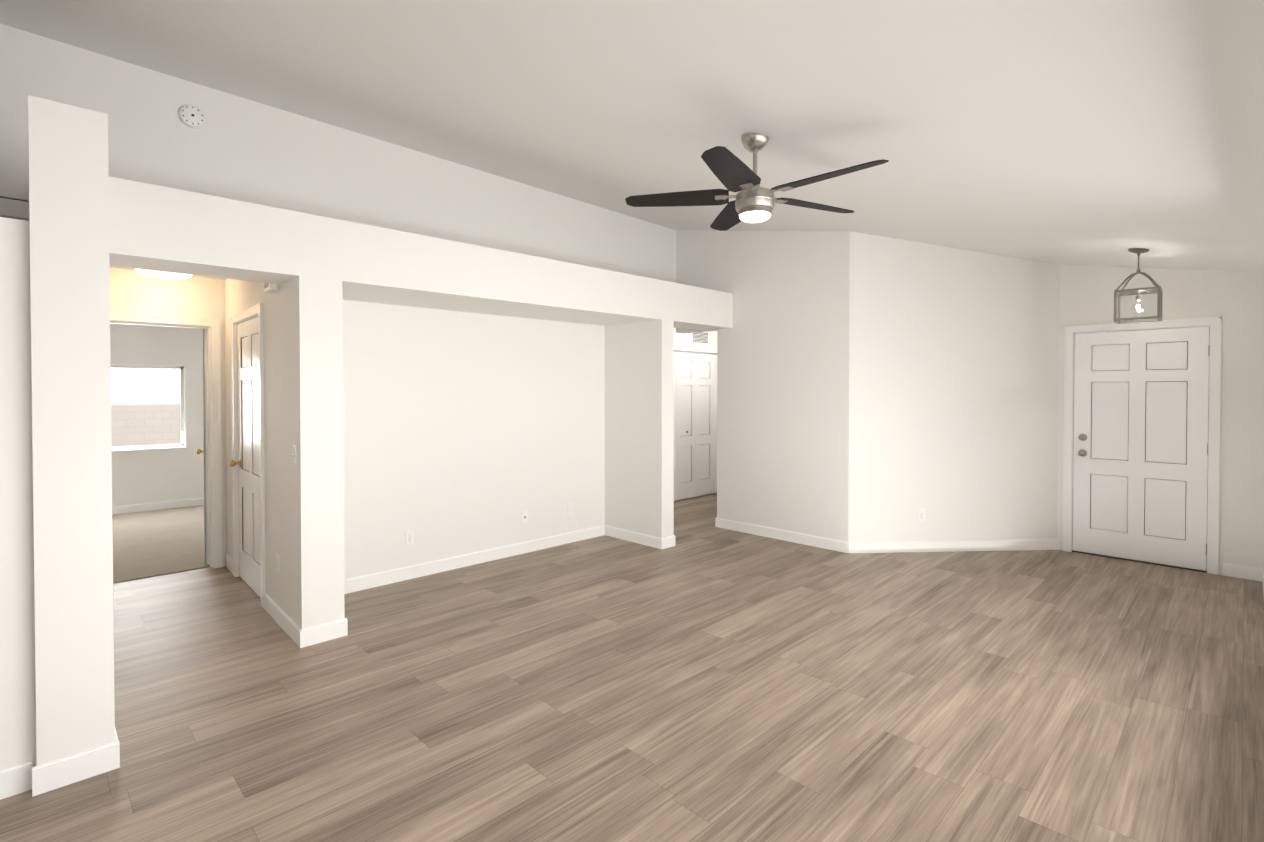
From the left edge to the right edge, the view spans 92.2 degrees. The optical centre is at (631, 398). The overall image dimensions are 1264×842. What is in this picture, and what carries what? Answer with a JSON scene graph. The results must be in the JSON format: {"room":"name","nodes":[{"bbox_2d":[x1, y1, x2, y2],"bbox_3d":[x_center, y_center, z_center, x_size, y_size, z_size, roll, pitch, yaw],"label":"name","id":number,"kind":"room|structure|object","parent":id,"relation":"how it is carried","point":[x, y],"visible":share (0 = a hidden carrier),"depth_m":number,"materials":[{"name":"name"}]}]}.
{"room":"living room","nodes":[
{"label":"living room","id":0,"kind":"room"},
{"bbox_2d":[0,217,36,769],"bbox_3d":[-2.910,0.412,1.769,1.665,2.140,0.160,-1,1,-45],"label":"wall","id":1,"kind":"structure","parent":0,"point":[17,687],"depth_m":2.27,"materials":[{"name":"white paint"}]},
{"bbox_2d":[0,761,39,799],"bbox_3d":[-2.854,1.432,1.717,1.652,0.103,0.013,-1,1,-45],"label":"baseboard","id":2,"kind":"structure","parent":1,"relation":"attached to","point":[20,778],"depth_m":2.26,"materials":[{"name":"white paint"}]},
{"bbox_2d":[28,95,114,765],"bbox_3d":[-3.228,0.165,3.428,0.223,2.590,3.090,-1,1,-45],"label":"wall","id":3,"kind":"structure","parent":0,"point":[68,191],"depth_m":2.33,"materials":[{"name":"white paint"}]},
{"bbox_2d":[104,728,119,770],"bbox_3d":[-3.098,1.408,3.480,0.013,0.103,2.983,-1,1,-45],"label":"baseboard","id":4,"kind":"structure","parent":3,"relation":"attached to","point":[112,750],"depth_m":2.41,"materials":[{"name":"white paint"}]},
{"bbox_2d":[0,198,226,279],"bbox_3d":[-3.001,-1.075,7.193,10.200,0.090,5.100,-1,1,-45],"label":"ceiling","id":5,"kind":"structure","parent":0,"point":[14,209],"depth_m":3.29,"materials":[{"name":"white paint"}]},
{"bbox_2d":[132,268,192,279],"bbox_3d":[-3.578,-0.955,4.652,0.380,0.082,0.380,-1,1,-45],"label":"light","id":6,"kind":"object","parent":5,"relation":"attached to","point":[163,275],"visible":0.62,"depth_m":4.58,"materials":[{"name":"white glass"}]},
{"bbox_2d":[110,323,203,506],"bbox_3d":[-6.767,0.194,6.891,4.400,2.440,0.150,-1,1,-45],"label":"wall","id":7,"kind":"structure","parent":0,"point":[146,476],"depth_m":7.64,"materials":[{"name":"white paint"}]},
{"bbox_2d":[111,364,186,451],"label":"window","id":8,"kind":"structure","parent":7,"relation":"in","point":[182,424],"depth_m":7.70,"materials":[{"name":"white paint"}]},
{"bbox_2d":[112,497,203,514],"bbox_3d":[-6.710,1.363,6.848,4.160,0.103,0.013,-1,1,-45],"label":"baseboard","id":9,"kind":"structure","parent":7,"relation":"attached to","point":[194,501],"depth_m":7.61,"materials":[{"name":"white paint"}]},
{"bbox_2d":[112,505,208,582],"bbox_3d":[-5.592,1.476,5.722,4.400,0.108,3.590,-1,1,-45],"label":"floor","id":10,"kind":"structure","parent":0,"point":[151,543],"depth_m":5.97,"materials":[{"name":"beige carpet"}]},
{"bbox_2d":[110,268,226,565],"bbox_3d":[-4.328,0.227,4.430,4.400,2.440,0.120,-1,1,-45],"label":"wall","id":11,"kind":"structure","parent":0,"point":[133,291],"depth_m":4.97,"materials":[{"name":"white paint"}]},
{"bbox_2d":[110,312,222,567],"bbox_3d":[-3.861,0.389,4.895,0.911,2.103,0.160,-1,1,-45],"label":"door frame","id":12,"kind":"structure","parent":11,"relation":"attached to","point":[212,326],"depth_m":5.13,"materials":[{"name":"white paint"}]},
{"bbox_2d":[196,329,208,564],"bbox_3d":[-3.826,0.411,5.528,0.241,2.022,0.770,-1,1,-45],"label":"bedroom door","id":13,"kind":"structure","parent":11,"relation":"in","point":[204,451],"depth_m":5.19,"materials":[{"name":"white paint"}]},
{"bbox_2d":[225,279,267,594],"bbox_3d":[-2.965,0.223,4.743,0.168,2.440,1.553,-1,1,-45],"label":"wall","id":14,"kind":"structure","parent":0,"point":[241,295],"depth_m":4.92,"materials":[{"name":"white paint"}]},
{"bbox_2d":[226,554,232,573],"bbox_3d":[-3.352,1.387,5.078,0.023,0.103,0.315,-1,1,-45],"label":"baseboard","id":15,"kind":"structure","parent":14,"relation":"attached to","point":[229,561],"depth_m":5.07,"materials":[{"name":"white paint"}]},
{"bbox_2d":[229,316,260,597],"bbox_3d":[-2.847,0.424,4.592,0.183,2.022,0.871,-1,1,-45],"label":"closet door","id":16,"kind":"structure","parent":14,"relation":"in","point":[248,463],"depth_m":4.60,"materials":[{"name":"white paint"}]},
{"bbox_2d":[231,303,265,607],"bbox_3d":[-2.835,0.393,4.606,0.191,2.103,1.010,-1,1,-45],"label":"trim","id":17,"kind":"structure","parent":14,"relation":"attached to","point":[254,311],"depth_m":4.75,"materials":[{"name":"white paint"}]},
{"bbox_2d":[0,24,675,579],"bbox_3d":[-2.796,-0.338,3.900,9.440,3.583,0.120,-1,1,-45],"label":"wall","id":18,"kind":"structure","parent":0,"point":[466,432],"depth_m":4.88,"materials":[{"name":"white paint"}]},
{"bbox_2d":[178,105,204,127],"bbox_3d":[-2.754,-1.765,3.810,0.136,0.136,0.040,-1,1,-45],"label":"smoke detector","id":19,"kind":"object","parent":18,"relation":"attached to","point":[191,116],"visible":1,"depth_m":3.80,"materials":[{"name":"white plastic"}]},
{"bbox_2d":[405,530,413,545],"bbox_3d":[-1.771,1.111,4.845,0.070,0.115,0.007,-1,1,-45],"label":"outlet","id":20,"kind":"object","parent":18,"relation":"attached to","point":[409,537],"visible":1,"depth_m":4.84,"materials":[{"name":"white plastic"}]},
{"bbox_2d":[344,525,603,593],"bbox_3d":[-1.301,1.384,5.312,2.880,0.103,0.013,-1,1,-45],"label":"baseboard","id":21,"kind":"structure","parent":18,"relation":"attached to","point":[364,582],"depth_m":5.17,"materials":[{"name":"white paint"}]},
{"bbox_2d":[521,511,527,523],"bbox_3d":[-0.990,1.101,5.620,0.070,0.115,0.006,-1,1,-45],"label":"outlet","id":22,"kind":"object","parent":18,"relation":"attached to","point":[524,516],"visible":1,"depth_m":5.62,"materials":[{"name":"white plastic"}]},
{"bbox_2d":[109,176,731,628],"bbox_3d":[-1.028,0.169,5.012,5.132,2.540,0.800,-1,1,-45],"label":"wall","id":23,"kind":"structure","parent":0,"point":[317,270],"depth_m":3.84,"materials":[{"name":"white paint"}]},
{"bbox_2d":[264,283,277,292],"bbox_3d":[-2.340,-0.747,3.938,0.050,0.110,0.151,-1,1,-45],"label":"door chime","id":24,"kind":"object","parent":23,"relation":"attached to","point":[270,288],"visible":0.48,"depth_m":3.90,"materials":[{"name":"white plastic"}]},
{"bbox_2d":[276,553,278,572],"bbox_3d":[-2.305,1.073,3.954,0.008,0.115,0.070,-1,1,-45],"label":"outlet","id":25,"kind":"object","parent":23,"relation":"attached to","point":[277,562],"visible":0.98,"depth_m":3.94,"materials":[{"name":"white plastic"}]},
{"bbox_2d":[264,594,315,647],"bbox_3d":[-2.218,1.403,3.877,0.063,0.103,0.868,-1,1,-45],"label":"baseboard","id":26,"kind":"structure","parent":23,"relation":"attached to","point":[305,637],"depth_m":3.70,"materials":[{"name":"white paint"}]},
{"bbox_2d":[292,445,296,464],"bbox_3d":[-2.021,0.337,3.635,0.014,0.115,0.070,-1,1,-45],"label":"light switch","id":27,"kind":"object","parent":23,"relation":"attached to","point":[294,454],"visible":1,"depth_m":3.63,"materials":[{"name":"white plastic"}]},
{"bbox_2d":[321,618,347,636],"bbox_3d":[-2.030,1.401,4.012,0.013,0.103,0.793,-1,1,-45],"label":"baseboard","id":28,"kind":"structure","parent":23,"relation":"attached to","point":[340,627],"depth_m":3.70,"materials":[{"name":"white paint"}]},
{"bbox_2d":[604,525,663,548],"bbox_3d":[0.006,1.374,6.029,0.013,0.103,0.793,-1,1,-45],"label":"baseboard","id":29,"kind":"structure","parent":23,"relation":"attached to","point":[652,541],"depth_m":6.00,"materials":[{"name":"white paint"}]},
{"bbox_2d":[664,535,674,547],"bbox_3d":[-0.118,1.369,6.414,0.013,0.103,1.513,-1,1,-45],"label":"baseboard","id":30,"kind":"structure","parent":23,"relation":"attached to","point":[670,540],"depth_m":5.83,"materials":[{"name":"white paint"}]},
{"bbox_2d":[0,493,1263,841],"bbox_3d":[-0.687,1.510,3.473,12.200,0.100,6.510,-1,1,-45],"label":"floor","id":31,"kind":"structure","parent":0,"point":[704,679],"depth_m":2.91,"materials":[{"name":"brown wood"}]},
{"bbox_2d":[0,0,1263,271],"bbox_3d":[-0.205,-1.551,2.946,12.200,1.304,5.140,-1,1,-45],"label":"ceiling","id":32,"kind":"structure","parent":0,"point":[1086,132],"depth_m":2.86,"materials":[{"name":"white paint"}]},
{"bbox_2d":[625,133,888,230],"bbox_3d":[0.708,-1.192,3.253,1.365,0.466,1.301,-1,1,-45],"label":"ceiling fan","id":33,"kind":"object","parent":32,"relation":"hanging from","point":[754,202],"visible":1,"depth_m":3.24,"materials":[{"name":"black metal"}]},
{"bbox_2d":[1114,248,1162,323],"bbox_3d":[3.840,-0.862,4.613,0.277,0.556,0.277,-1,1,-45],"label":"pendant lantern","id":34,"kind":"object","parent":32,"relation":"hanging from","point":[1138,292],"visible":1,"depth_m":4.60,"materials":[{"name":"grey metal"}]},
{"bbox_2d":[674,327,716,354],"bbox_3d":[0.550,0.177,8.209,3.750,2.440,0.120,-1,1,-45],"label":"wall","id":35,"kind":"structure","parent":0,"point":[680,339],"depth_m":8.33,"materials":[{"name":"white paint"}]},
{"bbox_2d":[674,345,716,354],"bbox_3d":[0.873,0.341,8.504,1.756,2.103,0.121,-1,1,-45],"label":"door frame","id":36,"kind":"structure","parent":35,"relation":"attached to","point":[691,349],"depth_m":8.43,"materials":[{"name":"white paint"}]},
{"bbox_2d":[674,352,716,500],"bbox_3d":[0.888,0.378,8.488,1.614,2.005,0.063,-1,1,-45],"label":"bifold door","id":37,"kind":"structure","parent":35,"relation":"in","point":[695,424],"depth_m":8.48,"materials":[{"name":"white paint"}]},
{"bbox_2d":[692,331,708,344],"bbox_3d":[0.959,-0.848,8.508,0.370,0.200,0.012,-1,1,-45],"label":"air vent","id":38,"kind":"object","parent":35,"relation":"in","point":[700,338],"visible":0.85,"depth_m":8.51,"materials":[{"name":"white plastic"}]},
{"bbox_2d":[676,230,849,541],"bbox_3d":[1.299,-0.280,6.389,0.120,3.401,2.110,-1,1,-45],"label":"wall","id":39,"kind":"structure","parent":0,"point":[783,403],"depth_m":6.10,"materials":[{"name":"white paint"}]},
{"bbox_2d":[715,517,851,552],"bbox_3d":[1.462,1.372,6.153,0.013,0.103,1.533,-1,1,-45],"label":"baseboard","id":40,"kind":"structure","parent":39,"relation":"attached to","point":[806,539],"depth_m":6.06,"materials":[{"name":"white paint"}]},
{"bbox_2d":[848,232,1059,541],"bbox_3d":[3.003,-0.079,5.723,2.020,3.016,0.120,0,1,-4],"label":"wall","id":41,"kind":"structure","parent":0,"point":[953,386],"depth_m":5.66,"materials":[{"name":"white paint"}]},
{"bbox_2d":[918,509,924,521],"bbox_3d":[2.693,1.091,5.655,0.070,0.115,0.007,0,1,-4],"label":"outlet","id":42,"kind":"object","parent":41,"relation":"attached to","point":[921,515],"visible":1,"depth_m":5.65,"materials":[{"name":"white plastic"}]},
{"bbox_2d":[852,539,1059,552],"bbox_3d":[3.017,1.379,5.679,1.510,0.103,1.351,-1,1,-45],"label":"baseboard","id":43,"kind":"structure","parent":41,"relation":"attached to","point":[999,544],"depth_m":5.67,"materials":[{"name":"white paint"}]},
{"bbox_2d":[1057,265,1263,574],"bbox_3d":[4.553,0.065,5.290,0.150,2.741,1.580,-1,1,-45],"label":"wall","id":44,"kind":"structure","parent":0,"point":[1234,300],"depth_m":4.92,"materials":[{"name":"white paint"}]},
{"bbox_2d":[1072,550,1206,572],"bbox_3d":[4.458,1.428,5.380,0.124,0.012,0.914,-1,1,-45],"label":"threshold","id":45,"kind":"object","parent":44,"relation":"attached to","point":[1140,561],"depth_m":5.31,"materials":[{"name":"brown metal"}]},
{"bbox_2d":[1073,326,1209,570],"bbox_3d":[4.444,0.415,5.347,0.192,2.019,0.916,-1,1,-45],"label":"entry door","id":46,"kind":"structure","parent":44,"relation":"in","point":[1140,449],"depth_m":5.30,"materials":[{"name":"white paint"}]},
{"bbox_2d":[1063,317,1221,574],"bbox_3d":[4.470,0.384,5.378,0.190,2.100,1.050,-1,1,-45],"label":"door frame","id":47,"kind":"structure","parent":44,"relation":"attached to","point":[1214,323],"depth_m":5.06,"materials":[{"name":"white paint"}]},
{"bbox_2d":[1260,568,1263,594],"bbox_3d":[1.118,1.441,0.969,10.840,0.103,0.013,-1,1,-45],"label":"baseboard","id":48,"kind":"structure","parent":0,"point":[1261,569],"depth_m":4.78,"materials":[{"name":"white paint"}]}
]}

